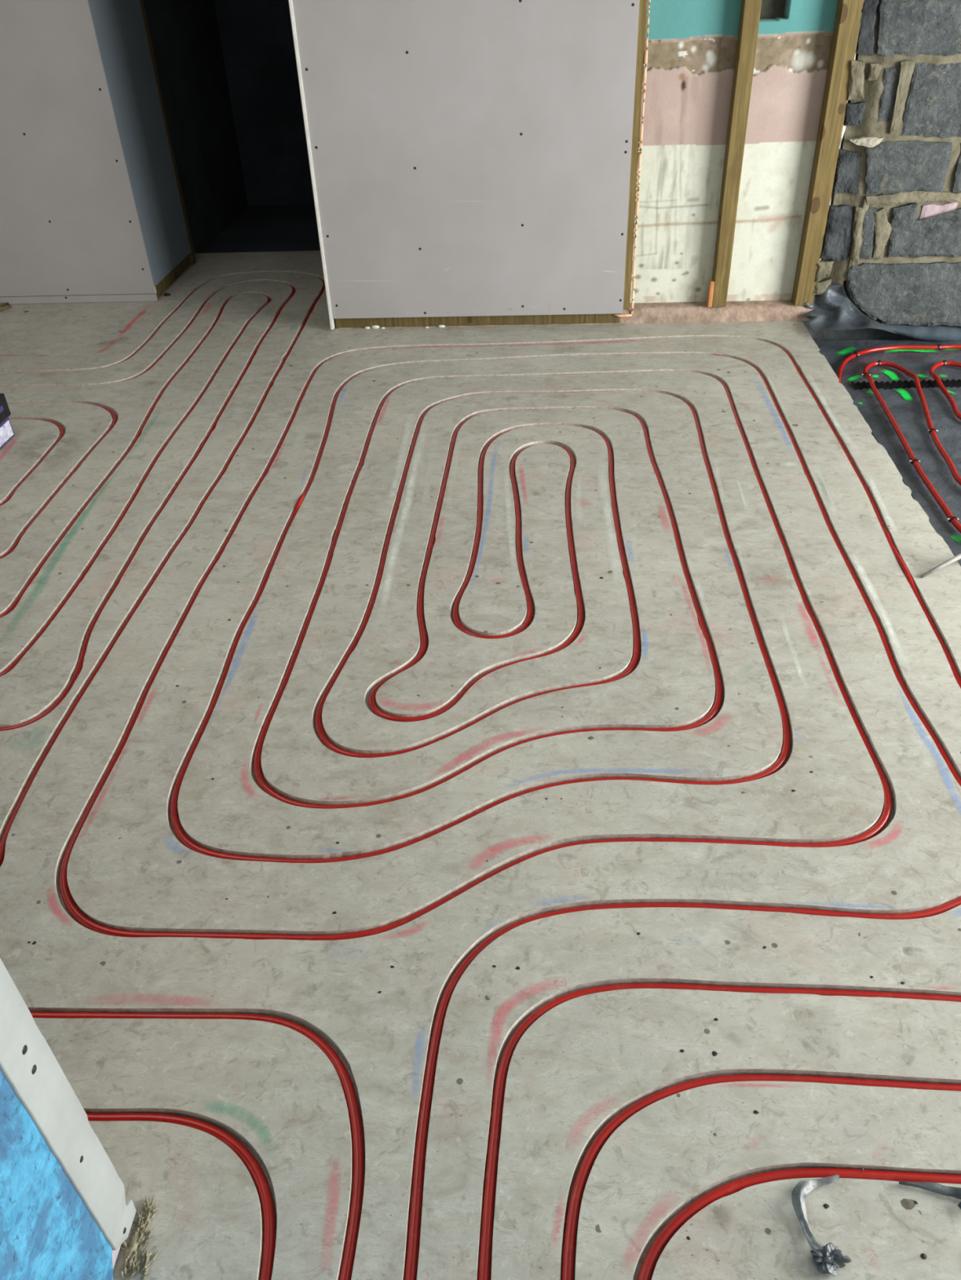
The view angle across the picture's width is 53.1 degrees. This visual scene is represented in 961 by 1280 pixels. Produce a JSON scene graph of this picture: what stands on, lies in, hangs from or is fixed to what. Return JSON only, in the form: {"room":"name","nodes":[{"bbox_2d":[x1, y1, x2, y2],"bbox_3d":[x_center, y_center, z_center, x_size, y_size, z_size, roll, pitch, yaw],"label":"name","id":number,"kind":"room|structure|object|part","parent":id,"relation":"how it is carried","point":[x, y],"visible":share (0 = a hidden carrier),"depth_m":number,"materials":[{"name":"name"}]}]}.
{"room":"building under construction","nodes":[
{"label":"building under construction","id":0,"kind":"room"},
{"bbox_2d":[0,958,136,1279],"bbox_3d":[-0.605,0.434,-0.295,0.111,2.420,2.147,0,37,4],"label":"wall","id":1,"kind":"structure","parent":0,"point":[65,1214],"depth_m":1.04,"materials":[{"name":"blue paint"}]},
{"bbox_2d":[142,0,248,253],"bbox_3d":[-2.415,-3.288,4.872,1.760,2.570,1.320,0,37,4],"label":"wall","id":2,"kind":"structure","parent":0,"point":[184,34],"depth_m":5.19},
{"bbox_2d":[213,0,314,205],"bbox_3d":[-1.610,-3.711,5.392,3.300,2.570,0.100,0,37,4],"label":"wall","id":3,"kind":"structure","parent":0,"point":[256,36],"depth_m":5.69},
{"bbox_2d":[0,204,960,1279],"bbox_3d":[-1.084,-0.326,2.890,4.678,0.141,7.900,0,37,4],"label":"floor","id":4,"kind":"structure","parent":0,"point":[375,999],"depth_m":1.90,"materials":[{"name":"concrete"}]},
{"bbox_2d":[0,302,11,311],"bbox_3d":[-2.221,-1.550,4.465,0.104,0.019,0.080,26,45,33],"label":"cable offcut","id":5,"kind":"object","parent":4,"relation":"on","point":[6,303],"visible":1,"depth_m":4.46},
{"bbox_2d":[0,393,14,448],"bbox_3d":[-1.712,-0.690,3.171,0.219,0.148,0.278,0,37,4],"label":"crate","id":6,"kind":"object","parent":4,"relation":"on","point":[6,432],"visible":1,"depth_m":3.24,"materials":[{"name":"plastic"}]},
{"bbox_3d":[-1.714,-0.718,3.150,0.218,0.078,0.278,0,37,4],"label":"lid","id":7,"kind":"part","parent":6,"relation":"part of","materials":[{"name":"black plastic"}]},
{"bbox_2d":[0,418,65,506],"bbox_3d":[-2.249,-0.551,3.164,1.644,0.018,0.839,0,37,4],"label":"pipe","id":8,"kind":"object","parent":4,"relation":"on","point":[61,429],"visible":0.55,"depth_m":3.20,"materials":[{"name":"red plastic"}]},
{"bbox_2d":[0,402,117,559],"bbox_3d":[-2.210,-0.526,3.128,1.856,0.018,1.224,0,37,4],"label":"pipe","id":9,"kind":"object","parent":4,"relation":"on","point":[113,414],"visible":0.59,"depth_m":3.04,"materials":[{"name":"red plastic"}]},
{"bbox_2d":[0,294,271,676],"bbox_3d":[-1.897,-0.772,3.440,1.785,0.018,2.886,0,37,4],"label":"pipe","id":10,"kind":"object","parent":4,"relation":"in","point":[13,606],"visible":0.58,"depth_m":2.87,"materials":[{"name":"red plastic"}]},
{"bbox_2d":[120,1195,159,1279],"bbox_3d":[-0.446,0.779,1.251,0.052,0.007,0.102,-12,38,-13],"label":"frayed fibre","id":11,"kind":"object","parent":4,"relation":"on","point":[142,1219],"visible":0.99,"depth_m":1.24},
{"bbox_2d":[126,1230,139,1257],"bbox_3d":[-0.450,0.783,1.247,0.013,0.006,0.035,0,37,4],"label":"rubble","id":12,"kind":"object","parent":11,"relation":"on","point":[134,1238],"visible":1,"depth_m":1.24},
{"bbox_2d":[0,283,295,730],"bbox_3d":[-2.074,-0.757,3.429,2.449,0.018,3.335,0,37,4],"label":"pipe","id":13,"kind":"object","parent":4,"relation":"in","point":[79,666],"visible":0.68,"depth_m":2.67,"materials":[{"name":"red plastic"}]},
{"bbox_2d":[0,275,324,866],"bbox_3d":[-2.062,-0.636,3.266,2.602,0.018,4.038,0,37,4],"label":"pipe","id":14,"kind":"object","parent":4,"relation":"in","point":[2,842],"visible":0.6,"depth_m":2.40,"materials":[{"name":"red plastic"}]},
{"bbox_2d":[139,0,195,264],"bbox_3d":[-1.542,-2.910,4.236,0.058,2.416,0.050,0,37,4],"label":"stud","id":15,"kind":"object","parent":4,"relation":"on","point":[192,256],"visible":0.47,"depth_m":4.60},
{"bbox_2d":[87,0,191,286],"bbox_3d":[-1.534,-2.744,3.960,0.013,2.353,0.580,0,37,4],"label":"wall","id":16,"kind":"structure","parent":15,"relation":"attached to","point":[119,28],"depth_m":4.29,"materials":[{"name":"grey paint"}]},
{"bbox_2d":[155,254,190,297],"bbox_3d":[-1.525,-1.778,4.693,0.048,0.057,0.565,0,37,4],"label":"plate","id":17,"kind":"object","parent":4,"relation":"on","point":[163,284],"visible":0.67,"depth_m":4.68,"materials":[{"name":"brown wood"}]},
{"bbox_2d":[85,1112,275,1279],"bbox_3d":[-0.870,0.838,1.224,2.190,0.018,0.964,25,45,32],"label":"pipe","id":18,"kind":"object","parent":4,"relation":"on","point":[251,1164],"visible":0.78,"depth_m":1.34,"materials":[{"name":"red plastic"}]},
{"bbox_2d":[30,1011,364,1279],"bbox_3d":[-1.161,1.023,0.992,1.966,0.018,1.444,0,37,4],"label":"pipe","id":19,"kind":"object","parent":4,"relation":"on","point":[358,1162],"visible":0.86,"depth_m":1.42,"materials":[{"name":"red plastic"}]},
{"bbox_2d":[371,324,379,328],"bbox_3d":[-0.444,-1.326,4.070,0.040,0.018,0.022,0,37,4],"label":"crumb","id":20,"kind":"object","parent":4,"relation":"on","point":[375,326],"visible":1,"depth_m":4.06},
{"bbox_2d":[334,313,620,328],"bbox_3d":[-0.016,-1.341,4.031,1.195,0.043,0.012,0,37,4],"label":"plate","id":21,"kind":"object","parent":4,"relation":"on","point":[606,317],"visible":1,"depth_m":4.03,"materials":[{"name":"brown wood"}]},
{"bbox_2d":[58,343,960,1279],"bbox_3d":[0.164,0.117,2.123,1.862,0.026,4.471,0,37,4],"label":"pipe","id":22,"kind":"object","parent":4,"relation":"on","point":[491,1166],"visible":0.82,"depth_m":1.99,"materials":[{"name":"red plastic"}]},
{"bbox_2d":[560,1074,960,1279],"bbox_3d":[0.566,1.050,0.856,0.991,0.018,1.370,0,37,4],"label":"pipe","id":23,"kind":"object","parent":4,"relation":"on","point":[587,1163],"visible":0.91,"depth_m":1.38,"materials":[{"name":"red plastic"}]},
{"bbox_2d":[636,1168,960,1279],"bbox_3d":[0.560,1.089,0.804,0.806,0.018,1.238,0,37,4],"label":"pipe","id":24,"kind":"object","parent":4,"relation":"on","point":[653,1254],"visible":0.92,"depth_m":1.28,"materials":[{"name":"red plastic"}]},
{"bbox_2d":[791,1174,852,1275],"bbox_3d":[0.440,0.747,1.235,0.068,0.020,0.122,0,37,4],"label":"strip","id":25,"kind":"object","parent":4,"relation":"on","point":[828,1257],"visible":1,"depth_m":1.22,"materials":[{"name":"silver metal"}]},
{"bbox_2d":[813,338,960,566],"bbox_3d":[2.441,0.384,1.708,2.560,0.079,5.520,0,37,4],"label":"plastic sheeting","id":26,"kind":"object","parent":4,"relation":"on","point":[904,406],"depth_m":3.44,"materials":[{"name":"plastic"}]},
{"bbox_2d":[804,283,897,333],"bbox_3d":[1.475,-1.316,3.817,0.323,0.137,0.269,0,37,4],"label":"fold","id":27,"kind":"object","parent":26,"relation":"on","point":[833,309],"visible":1,"depth_m":3.87,"materials":[{"name":"grey plastic"}]},
{"bbox_2d":[836,344,960,382],"bbox_3d":[1.419,0.183,2.063,1.886,0.031,5.324,15,40,22],"label":"pipe","id":28,"kind":"object","parent":26,"relation":"on","point":[848,358],"visible":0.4,"depth_m":3.85,"materials":[{"name":"red plastic"}]},
{"bbox_3d":[2.464,-0.970,3.563,2.124,0.021,0.072,0,37,3],"label":"ribbed seam strip","id":29,"kind":"part","parent":26,"relation":"part of","materials":[{"name":"black plastic"}]},
{"bbox_2d":[862,360,960,533],"bbox_3d":[1.493,0.388,1.781,0.327,0.032,4.940,-1,37,2],"label":"pipe","id":30,"kind":"object","parent":26,"relation":"on","point":[955,523],"visible":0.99,"depth_m":3.21,"materials":[{"name":"red plastic"}]},
{"bbox_2d":[909,458,919,464],"bbox_3d":[1.389,-0.571,3.075,0.032,0.017,0.008,2,37,6],"label":"clip","id":31,"kind":"object","parent":30,"relation":"attached to","point":[913,460],"visible":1,"depth_m":3.07,"materials":[{"name":"black plastic"}]},
{"bbox_2d":[927,428,937,433],"bbox_3d":[1.525,-0.704,3.240,0.032,0.017,0.008,6,38,11],"label":"clip","id":32,"kind":"object","parent":30,"relation":"attached to","point":[930,429],"visible":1,"depth_m":3.24,"materials":[{"name":"black plastic"}]},
{"bbox_2d":[946,515,959,522],"bbox_3d":[1.363,-0.347,2.774,0.032,0.017,0.008,-1,37,2],"label":"clip","id":33,"kind":"object","parent":30,"relation":"attached to","point":[953,517],"visible":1,"depth_m":2.77,"materials":[{"name":"black plastic"}]},
{"bbox_2d":[928,360,960,419],"bbox_3d":[1.786,0.392,1.756,0.485,0.036,4.921,0,37,4],"label":"pipe","id":34,"kind":"object","parent":26,"relation":"on","point":[935,376],"visible":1,"depth_m":3.55,"materials":[{"name":"red plastic"}]},
{"bbox_2d":[898,1181,960,1199],"bbox_3d":[0.603,0.720,1.262,0.103,0.009,0.014,7,38,13],"label":"strip","id":35,"kind":"object","parent":4,"relation":"on","point":[954,1192],"visible":1,"depth_m":1.26,"materials":[{"name":"silver metal"}]},
{"bbox_2d":[920,553,960,577],"bbox_3d":[1.318,-0.203,2.493,0.451,0.101,0.018,-15,38,-16],"label":"metal rod","id":36,"kind":"object","parent":4,"relation":"on","point":[957,557],"visible":1,"depth_m":2.43,"materials":[{"name":"metal"}]},
{"bbox_2d":[337,0,960,341],"bbox_3d":[1.583,-2.280,3.306,4.460,2.590,0.203,0,37,4],"label":"wall","id":37,"kind":"structure","parent":0,"point":[892,237],"depth_m":3.64,"materials":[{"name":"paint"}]},
{"bbox_2d":[292,0,639,318],"bbox_3d":[-0.058,-2.301,3.298,1.210,2.372,0.014,0,37,4],"label":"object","id":38,"kind":"structure","parent":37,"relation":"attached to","point":[471,157],"depth_m":3.63,"materials":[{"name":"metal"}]},
{"bbox_2d":[613,0,650,317],"bbox_3d":[0.569,-1.845,3.607,0.083,1.265,0.018,0,37,4],"label":"bead","id":39,"kind":"object","parent":38,"relation":"attached to","point":[649,1],"visible":1,"depth_m":3.65},
{"bbox_2d":[622,0,647,308],"bbox_3d":[0.554,-2.330,3.290,0.047,2.358,0.069,0,37,4],"label":"stud","id":40,"kind":"object","parent":37,"relation":"attached to","point":[642,3],"visible":0.7,"depth_m":3.60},
{"bbox_2d":[711,0,761,306],"bbox_3d":[0.938,-2.330,3.267,0.061,2.358,0.068,0,37,4],"label":"stud","id":41,"kind":"object","parent":37,"relation":"attached to","point":[750,10],"visible":0.96,"depth_m":3.59,"materials":[{"name":"brown wood"}]},
{"bbox_2d":[706,280,714,307],"bbox_3d":[0.940,-1.415,3.927,0.016,0.103,0.032,0,37,4],"label":"timber offcut","id":42,"kind":"object","parent":41,"relation":"attached to","point":[711,285],"visible":1,"depth_m":3.92,"materials":[{"name":"orange wood"}]},
{"bbox_2d":[791,0,864,305],"bbox_3d":[1.279,-2.329,3.246,0.074,2.358,0.068,0,37,4],"label":"stud","id":43,"kind":"object","parent":37,"relation":"attached to","point":[848,13],"visible":1,"depth_m":3.58,"materials":[{"name":"brown wood"}]},
{"bbox_2d":[880,320,960,342],"bbox_3d":[1.930,-1.243,3.954,0.584,0.141,0.063,0,37,4],"label":"membrane lip","id":44,"kind":"object","parent":37,"relation":"hanging from","point":[940,333],"visible":0.9,"depth_m":3.92,"materials":[{"name":"grey plastic"}]},
{"bbox_3d":[-0.310,-2.989,4.349,0.572,2.570,2.300,0,37,4],"label":"wall","id":45,"kind":"structure","parent":0,"visible":0},
{"bbox_2d":[288,0,335,329],"bbox_3d":[-0.640,-2.608,3.779,0.012,2.416,1.102,0,37,4],"label":"sheet","id":46,"kind":"object","parent":45,"relation":"attached to","point":[332,321],"visible":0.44,"depth_m":3.67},
{"bbox_3d":[-2.467,-2.759,4.065,1.760,2.450,0.610,0,37,4],"label":"wall","id":47,"kind":"structure","parent":0,"visible":0},
{"bbox_2d":[0,0,157,303],"bbox_3d":[-2.252,-2.549,3.796,1.422,2.418,0.015,0,37,4],"label":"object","id":48,"kind":"structure","parent":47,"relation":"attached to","point":[70,230],"depth_m":4.16,"materials":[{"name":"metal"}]}
]}

